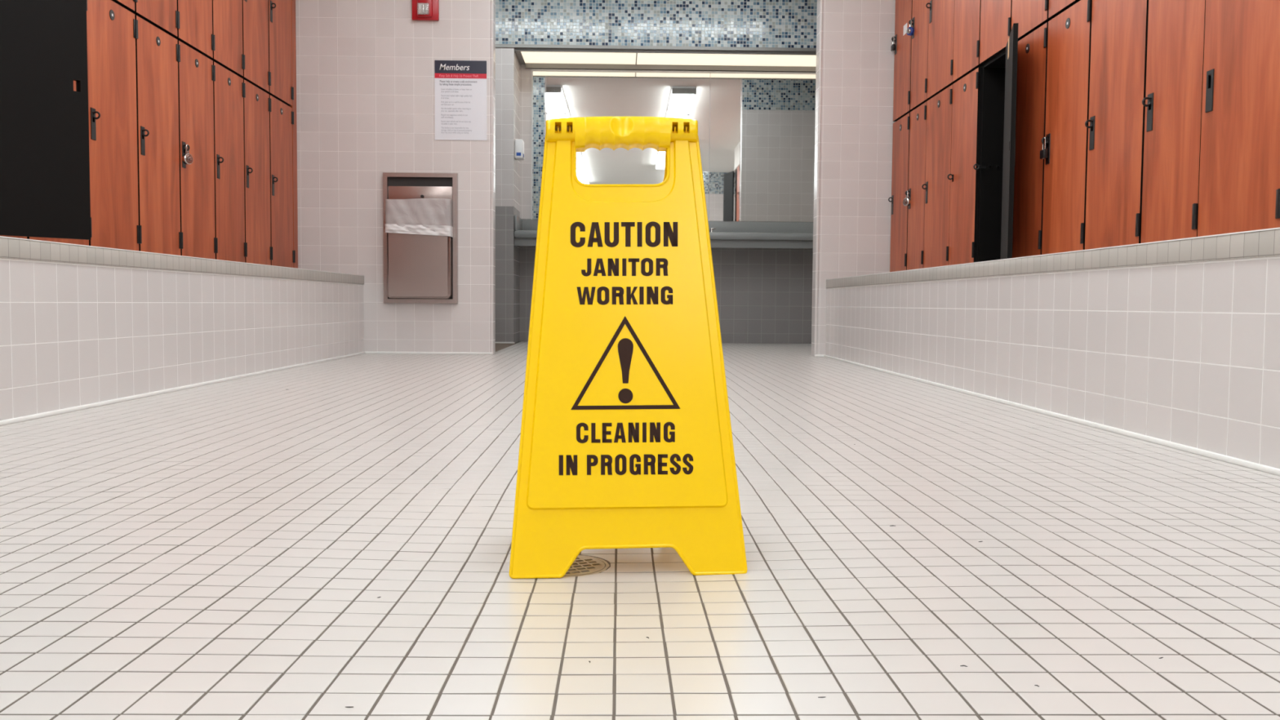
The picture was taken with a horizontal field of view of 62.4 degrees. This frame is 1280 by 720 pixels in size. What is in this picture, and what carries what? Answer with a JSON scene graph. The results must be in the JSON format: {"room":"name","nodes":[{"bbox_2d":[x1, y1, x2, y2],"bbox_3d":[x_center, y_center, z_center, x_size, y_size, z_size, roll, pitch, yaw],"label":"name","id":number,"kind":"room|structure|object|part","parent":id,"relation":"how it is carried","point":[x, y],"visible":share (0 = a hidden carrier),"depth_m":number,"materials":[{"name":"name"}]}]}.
{"room":"locker room","nodes":[
{"label":"locker room","id":0,"kind":"room"},
{"bbox_2d":[295,0,495,354],"bbox_3d":[-1.715,-1.365,6.437,1.648,2.650,0.126,0,3,-1],"label":"wall","id":1,"kind":"structure","parent":0,"point":[366,80],"depth_m":6.38,"materials":[{"name":"tile"}]},
{"bbox_2d":[382,172,457,303],"bbox_3d":[-1.315,-0.730,6.368,0.443,0.779,0.095,0,3,-1],"label":"receptacle","id":2,"kind":"object","parent":1,"relation":"attached to","point":[419,268],"visible":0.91,"depth_m":6.33,"materials":[{"name":"metal"}]},
{"bbox_2d":[385,198,453,237],"bbox_3d":[-1.329,-0.853,6.342,0.395,0.229,0.097,0,3,-1],"label":"liner","id":3,"kind":"object","parent":2,"relation":"in","point":[425,216],"visible":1,"depth_m":6.31,"materials":[{"name":"white"}]},
{"bbox_3d":[-1.329,-0.992,6.390,0.387,0.116,0.014,0,3,-1],"label":"panel","id":4,"kind":"part","parent":2,"relation":"part of","materials":[{"name":"metal"}]},
{"bbox_2d":[412,0,439,20],"bbox_3d":[-1.284,-2.136,6.306,0.158,0.200,0.068,0,3,-1],"label":"fire alarm","id":5,"kind":"object","parent":1,"relation":"attached to","point":[422,10],"visible":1,"depth_m":6.31,"materials":[{"name":"red plastic"}]},
{"bbox_2d":[364,351,493,354],"bbox_3d":[-1.292,-0.043,6.447,0.783,0.014,0.012,0,3,-1],"label":"baseboard","id":6,"kind":"structure","parent":1,"relation":"attached to","point":[366,352],"depth_m":6.44,"materials":[{"name":"white tile"}]},
{"bbox_2d":[434,60,486,140],"bbox_3d":[-1.082,-1.566,6.372,0.312,0.474,0.006,0,3,-1],"label":"poster","id":7,"kind":"object","parent":1,"relation":"attached to","point":[460,86],"visible":1,"depth_m":6.37,"materials":[{"name":"white paper"}]},
{"bbox_2d":[490,0,493,352],"bbox_3d":[-0.896,-1.357,6.394,0.019,2.650,0.019,0,3,-1],"label":"trim","id":8,"kind":"structure","parent":1,"relation":"attached to","point":[491,1],"depth_m":6.40,"materials":[{"name":"metal"}]},
{"bbox_2d":[495,342,515,351],"bbox_3d":[-1.754,-0.090,7.358,1.625,0.004,1.569,0,3,-1],"label":"trim","id":9,"kind":"structure","parent":1,"relation":"attached to","point":[498,346],"depth_m":7.68,"materials":[{"name":"grey tile"}]},
{"bbox_2d":[0,341,1279,719],"bbox_3d":[0.048,0.216,2.046,5.020,0.012,13.260,0,3,-1],"label":"floor","id":10,"kind":"structure","parent":0,"point":[226,550],"depth_m":1.28,"materials":[{"name":"tile"}]},
{"bbox_2d":[0,235,365,426],"bbox_3d":[-2.033,-0.073,2.600,0.874,0.476,7.659,0,3,-1],"label":"tiled bench","id":11,"kind":"object","parent":10,"relation":"on","point":[82,326],"visible":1,"depth_m":3.46,"materials":[{"name":"tile"}]},
{"bbox_2d":[0,235,26,239],"bbox_3d":[-2.205,-0.845,3.250,0.446,0.992,0.407,0,3,-1],"label":"locker","id":12,"kind":"object","parent":11,"relation":"on","point":[18,237],"visible":0.02,"depth_m":3.42,"materials":[{"name":"black laminate"}]},
{"bbox_2d":[0,0,91,239],"bbox_3d":[-2.087,-0.831,3.006,0.672,0.992,0.723,0,3,-1],"label":"locker","id":13,"kind":"object","parent":11,"relation":"on","point":[45,158],"visible":1,"depth_m":3.26,"materials":[{"name":"black laminate"}]},
{"bbox_2d":[26,0,92,245],"bbox_3d":[-2.213,-0.867,3.656,0.446,0.992,0.406,0,3,-1],"label":"locker","id":14,"kind":"object","parent":11,"relation":"on","point":[80,242],"visible":0.04,"depth_m":3.75,"materials":[{"name":"black laminate"}]},
{"bbox_3d":[-2.026,-0.879,3.659,0.018,0.951,0.393,0,3,-1],"label":"door","id":15,"kind":"part","parent":14,"relation":"part of","materials":[{"name":"black laminate"}]},
{"bbox_2d":[86,0,142,250],"bbox_3d":[-2.220,-0.889,4.061,0.446,0.992,0.406,0,3,-1],"label":"locker","id":16,"kind":"object","parent":11,"relation":"on","point":[112,29],"visible":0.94,"depth_m":4.06,"materials":[{"name":"orange laminate"}]},
{"bbox_3d":[-2.021,-0.873,3.904,0.003,0.116,0.034,0,3,-1],"label":"latch plate","id":17,"kind":"part","parent":16,"relation":"part of","materials":[{"name":"grey metal"}]},
{"bbox_2d":[111,0,137,11],"bbox_3d":[-2.213,-1.817,4.012,0.446,0.867,0.406,0,3,-1],"label":"locker","id":18,"kind":"object","parent":16,"relation":"on","point":[129,5],"visible":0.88,"depth_m":4.18,"materials":[{"name":"orange laminate"}]},
{"bbox_2d":[134,15,182,255],"bbox_3d":[-2.228,-0.910,4.468,0.446,0.992,0.408,0,3,-1],"label":"locker","id":19,"kind":"object","parent":11,"relation":"on","point":[157,53],"visible":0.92,"depth_m":4.45,"materials":[{"name":"orange laminate"}]},
{"bbox_3d":[-2.029,-0.894,4.309,0.003,0.116,0.034,0,3,-1],"label":"latch plate","id":20,"kind":"part","parent":19,"relation":"part of","materials":[{"name":"grey metal"}]},
{"bbox_2d":[130,0,179,37],"bbox_3d":[-2.221,-1.839,4.418,0.446,0.867,0.408,0,3,-1],"label":"locker","id":21,"kind":"object","parent":19,"relation":"on","point":[163,15],"visible":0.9,"depth_m":4.48,"materials":[{"name":"orange laminate"}]},
{"bbox_3d":[-1.604,0.161,2.621,0.012,0.013,7.659,0,3,-1],"label":"trim","id":22,"kind":"part","parent":11,"relation":"part of","materials":[{"name":"white tile"}]},
{"bbox_2d":[177,40,217,259],"bbox_3d":[-2.236,-0.932,4.874,0.446,0.992,0.405,0,3,-1],"label":"locker","id":23,"kind":"object","parent":11,"relation":"on","point":[196,71],"visible":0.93,"depth_m":4.87,"materials":[{"name":"orange laminate"}]},
{"bbox_3d":[-2.037,-0.916,4.717,0.003,0.116,0.034,0,3,-1],"label":"latch plate","id":24,"kind":"part","parent":23,"relation":"part of","materials":[{"name":"grey metal"}]},
{"bbox_2d":[182,143,193,164],"bbox_3d":[-2.015,-0.919,4.714,0.034,0.090,0.047,2,3,28],"label":"padlock","id":25,"kind":"object","parent":23,"relation":"hanging from","point":[187,158],"visible":1,"depth_m":4.70,"materials":[{"name":"metal"}]},
{"bbox_2d":[173,0,215,57],"bbox_3d":[-2.229,-1.860,4.824,0.446,0.867,0.405,0,3,-1],"label":"locker","id":26,"kind":"object","parent":23,"relation":"on","point":[195,30],"visible":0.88,"depth_m":4.86,"materials":[{"name":"orange laminate"}]},
{"bbox_2d":[213,61,247,262],"bbox_3d":[-2.244,-0.954,5.279,0.446,0.992,0.406,0,3,-1],"label":"locker","id":27,"kind":"object","parent":11,"relation":"on","point":[228,88],"visible":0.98,"depth_m":5.27,"materials":[{"name":"orange laminate"}]},
{"bbox_3d":[-2.045,-0.938,5.121,0.003,0.116,0.034,0,3,-1],"label":"latch plate","id":28,"kind":"part","parent":27,"relation":"part of","materials":[{"name":"grey metal"}]},
{"bbox_2d":[208,0,244,76],"bbox_3d":[-2.237,-1.882,5.229,0.446,0.867,0.406,0,3,-1],"label":"locker","id":29,"kind":"object","parent":27,"relation":"on","point":[227,15],"visible":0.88,"depth_m":5.25,"materials":[{"name":"orange laminate"}]},
{"bbox_2d":[243,79,272,265],"bbox_3d":[-2.252,-0.976,5.684,0.446,0.992,0.407,0,3,-1],"label":"locker","id":30,"kind":"object","parent":11,"relation":"on","point":[256,103],"visible":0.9,"depth_m":5.67,"materials":[{"name":"orange laminate"}]},
{"bbox_3d":[-2.053,-0.960,5.526,0.003,0.116,0.034,0,3,-1],"label":"latch plate","id":31,"kind":"part","parent":30,"relation":"part of","materials":[{"name":"black metal"}]},
{"bbox_2d":[240,0,271,92],"bbox_3d":[-2.245,-1.904,5.635,0.446,0.867,0.407,0,3,-1],"label":"locker","id":32,"kind":"object","parent":30,"relation":"on","point":[255,12],"visible":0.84,"depth_m":5.65,"materials":[{"name":"orange laminate"}]},
{"bbox_2d":[269,94,295,267],"bbox_3d":[-2.260,-0.998,6.092,0.446,0.992,0.410,0,3,-1],"label":"locker","id":33,"kind":"object","parent":11,"relation":"on","point":[281,115],"visible":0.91,"depth_m":6.08,"materials":[{"name":"orange laminate"}]},
{"bbox_3d":[-2.061,-0.982,5.933,0.003,0.116,0.034,0,3,-1],"label":"latch plate","id":34,"kind":"part","parent":33,"relation":"part of","materials":[{"name":"black metal"}]},
{"bbox_2d":[266,0,293,106],"bbox_3d":[-2.253,-1.926,6.042,0.446,0.867,0.410,0,3,-1],"label":"locker","id":35,"kind":"object","parent":33,"relation":"on","point":[281,88],"visible":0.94,"depth_m":6.05,"materials":[{"name":"orange laminate"}]},
{"bbox_3d":[-2.053,-1.941,5.881,0.003,0.116,0.034,0,3,-1],"label":"latch plate","id":36,"kind":"part","parent":35,"relation":"part of","materials":[{"name":"grey metal"}]},
{"bbox_2d":[289,0,297,268],"bbox_3d":[-2.077,-1.443,6.320,0.020,1.859,0.079,0,3,-1],"label":"filler panel","id":37,"kind":"object","parent":11,"relation":"on","point":[293,2],"visible":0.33,"depth_m":6.32,"materials":[{"name":"brown wood"}]},
{"bbox_2d":[563,555,609,577],"bbox_3d":[-0.096,0.289,1.334,0.114,0.060,0.114,0,3,-1],"label":"floor drain","id":38,"kind":"object","parent":10,"relation":"in","point":[582,565],"visible":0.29,"depth_m":1.33,"materials":[{"name":"metal"}]},
{"bbox_2d":[508,115,747,578],"bbox_3d":[-0.021,-0.030,1.381,0.288,0.571,0.253,0,3,-5],"label":"caution sign","id":39,"kind":"object","parent":10,"relation":"on","point":[626,440],"visible":1,"depth_m":1.31,"materials":[{"name":"yellow plastic"}]},
{"bbox_3d":[-0.024,-0.293,1.371,0.197,0.045,0.027,0,3,-4],"label":"handle","id":40,"kind":"part","parent":39,"relation":"part of","materials":[{"name":"yellow plastic"}]},
{"bbox_3d":[-0.024,-0.291,1.365,0.197,0.047,0.041,0,3,-1],"label":"handle","id":41,"kind":"part","parent":39,"relation":"part of","materials":[{"name":"yellow plastic"}]},
{"bbox_3d":[-0.026,-0.025,1.444,0.288,0.554,0.128,0,3,-5],"label":"panel","id":42,"kind":"part","parent":39,"relation":"part of","materials":[{"name":"yellow plastic"}]},
{"bbox_2d":[286,389,1163,707],"bbox_3d":[-0.158,0.190,2.449,1.212,0.009,3.277,-1,3,-19],"label":"lint","id":43,"kind":"object","parent":10,"relation":"on","point":[286,389],"depth_m":0.94,"materials":[{"name":"dark grey lint fibre"}]},
{"bbox_2d":[823,226,1279,475],"bbox_3d":[1.636,-0.048,2.673,0.858,0.476,7.659,0,3,-1],"label":"tiled bench","id":44,"kind":"object","parent":10,"relation":"on","point":[1175,344],"visible":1,"depth_m":2.74,"materials":[{"name":"tile"}]},
{"bbox_2d":[888,112,910,271],"bbox_3d":[1.733,-0.957,6.268,0.446,0.955,0.380,0,3,-1],"label":"locker","id":45,"kind":"object","parent":44,"relation":"on","point":[900,138],"visible":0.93,"depth_m":6.25,"materials":[{"name":"orange laminate"}]},
{"bbox_3d":[1.533,-0.942,6.414,0.003,0.116,0.034,0,3,-1],"label":"latch plate","id":46,"kind":"part","parent":45,"relation":"part of","materials":[{"name":"black metal"}]},
{"bbox_2d":[891,0,912,121],"bbox_3d":[1.740,-1.885,6.218,0.446,0.904,0.380,0,3,-1],"label":"locker","id":47,"kind":"object","parent":45,"relation":"on","point":[904,8],"visible":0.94,"depth_m":6.22,"materials":[{"name":"orange laminate"}]},
{"bbox_2d":[890,35,895,51],"bbox_3d":[1.526,-1.907,6.362,0.018,0.086,0.042,0,3,-1],"label":"padlock","id":48,"kind":"object","parent":47,"relation":"hanging from","point":[893,46],"visible":1,"depth_m":6.35,"materials":[{"name":"metal"}]},
{"bbox_3d":[1.541,-1.901,6.362,0.003,0.116,0.034,0,3,-1],"label":"latch plate","id":49,"kind":"part","parent":47,"relation":"part of","materials":[{"name":"grey metal"}]},
{"bbox_2d":[902,22,906,35],"bbox_3d":[1.546,-1.928,6.154,0.002,0.055,0.075,0,3,-1],"label":"sticker","id":50,"kind":"object","parent":47,"relation":"attached to","point":[905,24],"visible":0.86,"depth_m":6.16,"materials":[{"name":"white paper"}]},
{"bbox_2d":[905,102,926,270],"bbox_3d":[1.740,-0.938,5.911,0.446,0.955,0.335,0,3,-1],"label":"locker","id":51,"kind":"object","parent":44,"relation":"on","point":[917,128],"visible":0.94,"depth_m":5.89,"materials":[{"name":"orange laminate"}]},
{"bbox_2d":[902,190,911,206],"bbox_3d":[1.519,-0.924,6.031,0.034,0.090,0.047,-1,4,-30],"label":"padlock","id":52,"kind":"object","parent":51,"relation":"hanging from","point":[906,202],"visible":1,"depth_m":6.02,"materials":[{"name":"metal"}]},
{"bbox_3d":[1.541,-0.921,6.035,0.003,0.116,0.034,0,3,-1],"label":"latch plate","id":53,"kind":"part","parent":51,"relation":"part of","materials":[{"name":"black metal"}]},
{"bbox_2d":[908,0,929,110],"bbox_3d":[1.747,-1.866,5.861,0.446,0.904,0.335,0,3,-1],"label":"locker","id":54,"kind":"object","parent":51,"relation":"on","point":[920,14],"visible":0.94,"depth_m":5.86,"materials":[{"name":"orange laminate"}]},
{"bbox_2d":[906,19,914,35],"bbox_3d":[1.527,-1.884,5.979,0.034,0.090,0.047,-1,4,-30],"label":"padlock","id":55,"kind":"object","parent":54,"relation":"hanging from","point":[909,31],"visible":1,"depth_m":5.97,"materials":[{"name":"metal"}]},
{"bbox_3d":[1.548,-1.881,5.983,0.003,0.116,0.034,0,3,-1],"label":"latch plate","id":56,"kind":"part","parent":54,"relation":"part of","materials":[{"name":"grey metal"}]},
{"bbox_2d":[921,84,952,268],"bbox_3d":[1.748,-0.917,5.522,0.446,0.955,0.443,0,3,-1],"label":"locker","id":57,"kind":"object","parent":44,"relation":"on","point":[939,108],"visible":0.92,"depth_m":5.50,"materials":[{"name":"orange laminate"}]},
{"bbox_3d":[1.547,-0.903,5.700,0.003,0.116,0.034,0,3,-1],"label":"latch plate","id":58,"kind":"part","parent":57,"relation":"part of","materials":[{"name":"black metal"}]},
{"bbox_2d":[925,0,955,98],"bbox_3d":[1.755,-1.845,5.473,0.446,0.904,0.443,0,3,-1],"label":"locker","id":59,"kind":"object","parent":57,"relation":"on","point":[941,12],"visible":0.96,"depth_m":5.48,"materials":[{"name":"orange laminate"}]},
{"bbox_3d":[1.555,-1.863,5.649,0.003,0.116,0.034,0,3,-1],"label":"latch plate","id":60,"kind":"part","parent":59,"relation":"part of","materials":[{"name":"grey metal"}]},
{"bbox_2d":[947,66,982,265],"bbox_3d":[1.756,-0.894,5.108,0.446,0.955,0.387,0,3,-1],"label":"locker","id":61,"kind":"object","parent":44,"relation":"on","point":[966,105],"visible":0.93,"depth_m":5.06,"materials":[{"name":"orange laminate"}]},
{"bbox_2d":[952,0,982,81],"bbox_3d":[1.763,-1.823,5.058,0.446,0.904,0.387,0,3,-1],"label":"locker","id":62,"kind":"object","parent":61,"relation":"on","point":[966,36],"visible":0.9,"depth_m":5.07,"materials":[{"name":"orange laminate"}]},
{"bbox_2d":[973,22,1018,262],"bbox_3d":[1.719,-0.864,4.532,0.542,0.955,0.764,0,3,-1],"label":"locker","id":63,"kind":"object","parent":44,"relation":"on","point":[997,157],"visible":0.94,"depth_m":4.88,"materials":[{"name":"black laminate"}]},
{"bbox_2d":[979,0,1012,65],"bbox_3d":[1.771,-1.802,4.669,0.446,0.904,0.393,0,3,-1],"label":"locker","id":64,"kind":"object","parent":63,"relation":"on","point":[995,15],"visible":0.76,"depth_m":4.69,"materials":[{"name":"orange laminate"}]},
{"bbox_3d":[1.513,-0.868,4.331,0.018,0.914,0.380,1,3,15],"label":"door","id":65,"kind":"part","parent":63,"relation":"part of","materials":[{"name":"black laminate"}]},
{"bbox_2d":[1012,22,1048,257],"bbox_3d":[1.771,-0.852,4.327,0.446,0.955,0.392,0,3,-1],"label":"locker","id":66,"kind":"object","parent":44,"relation":"on","point":[1032,57],"visible":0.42,"depth_m":4.27,"materials":[{"name":"orange laminate"}]},
{"bbox_2d":[1011,0,1052,40],"bbox_3d":[1.778,-1.780,4.277,0.446,0.904,0.392,0,3,-1],"label":"locker","id":67,"kind":"object","parent":66,"relation":"on","point":[1030,15],"visible":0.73,"depth_m":4.29,"materials":[{"name":"orange laminate"}]},
{"bbox_3d":[1.212,0.180,2.677,0.012,0.013,7.659,0,3,-1],"label":"trim","id":68,"kind":"part","parent":44,"relation":"part of","materials":[{"name":"white tile"}]},
{"bbox_2d":[1041,0,1092,254],"bbox_3d":[1.779,-0.832,3.940,0.446,0.955,0.383,0,3,-1],"label":"locker","id":69,"kind":"object","parent":44,"relation":"on","point":[1069,33],"visible":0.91,"depth_m":3.92,"materials":[{"name":"orange laminate"}]},
{"bbox_2d":[1040,136,1048,159],"bbox_3d":[1.563,-0.822,4.087,0.018,0.086,0.042,0,3,-1],"label":"padlock","id":70,"kind":"object","parent":69,"relation":"hanging from","point":[1043,153],"visible":1,"depth_m":4.07,"materials":[{"name":"metal"}]},
{"bbox_3d":[1.579,-0.817,4.088,0.003,0.116,0.034,0,3,-1],"label":"latch plate","id":71,"kind":"part","parent":69,"relation":"part of","materials":[{"name":"grey metal"}]},
{"bbox_2d":[1048,0,1080,18],"bbox_3d":[1.786,-1.760,3.890,0.446,0.904,0.383,0,3,-1],"label":"locker","id":72,"kind":"object","parent":69,"relation":"on","point":[1056,7],"visible":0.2,"depth_m":4.01,"materials":[{"name":"orange laminate"}]},
{"bbox_2d":[1084,0,1148,249],"bbox_3d":[1.786,-0.810,3.547,0.446,0.955,0.405,0,3,-1],"label":"locker","id":73,"kind":"object","parent":44,"relation":"on","point":[1119,28],"visible":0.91,"depth_m":3.53,"materials":[{"name":"orange laminate"}]},
{"bbox_3d":[1.586,-0.796,3.705,0.003,0.116,0.034,0,3,-1],"label":"latch plate","id":74,"kind":"part","parent":73,"relation":"part of","materials":[{"name":"grey metal"}]},
{"bbox_2d":[1140,0,1205,243],"bbox_3d":[1.794,-0.790,3.178,0.446,0.955,0.334,0,3,-1],"label":"locker","id":75,"kind":"object","parent":44,"relation":"on","point":[1173,98],"visible":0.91,"depth_m":3.17,"materials":[{"name":"orange laminate"}]},
{"bbox_3d":[1.594,-0.774,3.301,0.003,0.116,0.034,0,3,-1],"label":"latch plate","id":76,"kind":"part","parent":75,"relation":"part of","materials":[{"name":"grey metal"}]},
{"bbox_2d":[1197,0,1279,236],"bbox_3d":[1.809,-0.771,2.817,0.428,0.955,0.390,0,3,-1],"label":"locker","id":77,"kind":"object","parent":44,"relation":"on","point":[1239,175],"visible":0.92,"depth_m":2.82,"materials":[{"name":"orange laminate"}]},
{"bbox_3d":[1.601,-0.756,2.968,0.003,0.116,0.034,0,3,-1],"label":"latch plate","id":78,"kind":"part","parent":77,"relation":"part of","materials":[{"name":"grey metal"}]},
{"bbox_2d":[495,0,817,342],"bbox_3d":[-0.067,-1.455,8.352,5.020,2.650,0.504,0,3,-1],"label":"wall","id":79,"kind":"structure","parent":0,"point":[669,23],"depth_m":8.05,"materials":[{"name":"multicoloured tile"}]},
{"bbox_2d":[495,342,515,343],"bbox_3d":[-1.057,-0.132,8.149,0.180,0.014,0.010,0,3,-1],"label":"baseboard","id":80,"kind":"object","parent":79,"relation":"attached to","point":[495,342],"visible":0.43,"depth_m":8.14,"materials":[{"name":"white tile"}]},
{"bbox_2d":[515,138,524,159],"bbox_3d":[-0.935,-1.631,8.197,0.062,0.145,0.142,0,3,-1],"label":"soap dispenser","id":81,"kind":"object","parent":79,"relation":"attached to","point":[519,144],"visible":1,"depth_m":8.13,"materials":[{"name":"white plastic"}]},
{"bbox_2d":[495,44,816,52],"bbox_3d":[-0.054,-2.383,8.063,5.020,0.024,0.042,0,3,-1],"label":"trim","id":82,"kind":"structure","parent":79,"relation":"attached to","point":[515,46],"depth_m":8.05,"materials":[{"name":"grey metal"}]},
{"bbox_2d":[519,64,813,343],"bbox_3d":[0.730,-1.465,8.660,3.415,2.650,0.100,0,3,-1],"label":"wall","id":83,"kind":"structure","parent":0,"point":[764,295],"depth_m":8.66,"materials":[{"name":"grey tile"}]},
{"bbox_2d":[530,68,710,221],"bbox_3d":[-0.157,-1.740,8.568,1.448,1.205,0.017,0,3,-1],"label":"wall mirror","id":84,"kind":"object","parent":83,"relation":"attached to","point":[555,93],"visible":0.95,"depth_m":8.55,"materials":[{"name":"clear glass"}]},
{"bbox_2d":[514,214,813,248],"bbox_3d":[0.733,-0.998,8.379,3.410,0.236,0.509,0,3,-1],"label":"countertop","id":85,"kind":"structure","parent":83,"relation":"attached to","point":[726,234],"depth_m":8.19,"materials":[{"name":"grey stone"}]},
{"bbox_2d":[514,48,816,72],"bbox_3d":[0.744,-2.357,8.326,3.412,0.057,0.469,0,3,-1],"label":"light","id":86,"kind":"object","parent":83,"relation":"attached to","point":[549,59],"visible":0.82,"depth_m":8.37,"materials":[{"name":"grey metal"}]},
{"bbox_2d":[520,51,636,64],"bbox_3d":[-0.475,-2.382,8.299,0.888,0.012,0.415,0,3,-1],"label":"diffuser","id":87,"kind":"object","parent":86,"relation":"attached to","point":[526,57],"depth_m":8.31,"materials":[{"name":"white plastic"}]},
{"bbox_2d":[636,53,816,66],"bbox_3d":[1.198,-2.370,8.332,2.444,0.012,0.415,0,3,-1],"label":"diffuser","id":88,"kind":"object","parent":86,"relation":"attached to","point":[643,60],"depth_m":8.34,"materials":[{"name":"white plastic"}]},
{"bbox_2d":[522,219,813,233],"bbox_3d":[0.729,-1.070,8.619,3.410,0.119,0.021,0,3,-1],"label":"backsplash","id":89,"kind":"structure","parent":83,"relation":"attached to","point":[527,224],"depth_m":8.61,"materials":[{"name":"grey stone"}]},
{"bbox_2d":[708,71,815,222],"bbox_3d":[1.490,-1.729,8.599,1.847,1.205,0.020,0,3,-1],"label":"wall mirror","id":90,"kind":"object","parent":83,"relation":"attached to","point":[762,143],"visible":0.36,"depth_m":8.59,"materials":[{"name":"clear glass"}]},
{"bbox_3d":[1.495,-2.323,8.569,1.847,0.015,0.017,0,3,-1],"label":"edge trim","id":91,"kind":"part","parent":90,"relation":"part of","materials":[{"name":"white metal"}]},
{"bbox_2d":[811,0,895,356],"bbox_3d":[1.783,-1.341,6.506,1.394,2.650,0.126,0,3,-1],"label":"wall","id":92,"kind":"structure","parent":0,"point":[857,122],"depth_m":6.44,"materials":[{"name":"tile"}]},
{"bbox_2d":[813,0,823,356],"bbox_3d":[1.093,-1.343,6.434,0.019,2.650,0.019,0,3,-1],"label":"trim","id":93,"kind":"structure","parent":92,"relation":"attached to","point":[821,1],"depth_m":6.44,"materials":[{"name":"metal"}]},
{"bbox_2d":[814,354,826,356],"bbox_3d":[1.119,-0.026,6.495,0.084,0.014,0.012,0,3,-1],"label":"baseboard","id":94,"kind":"structure","parent":92,"relation":"attached to","point":[815,355],"depth_m":6.49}
]}

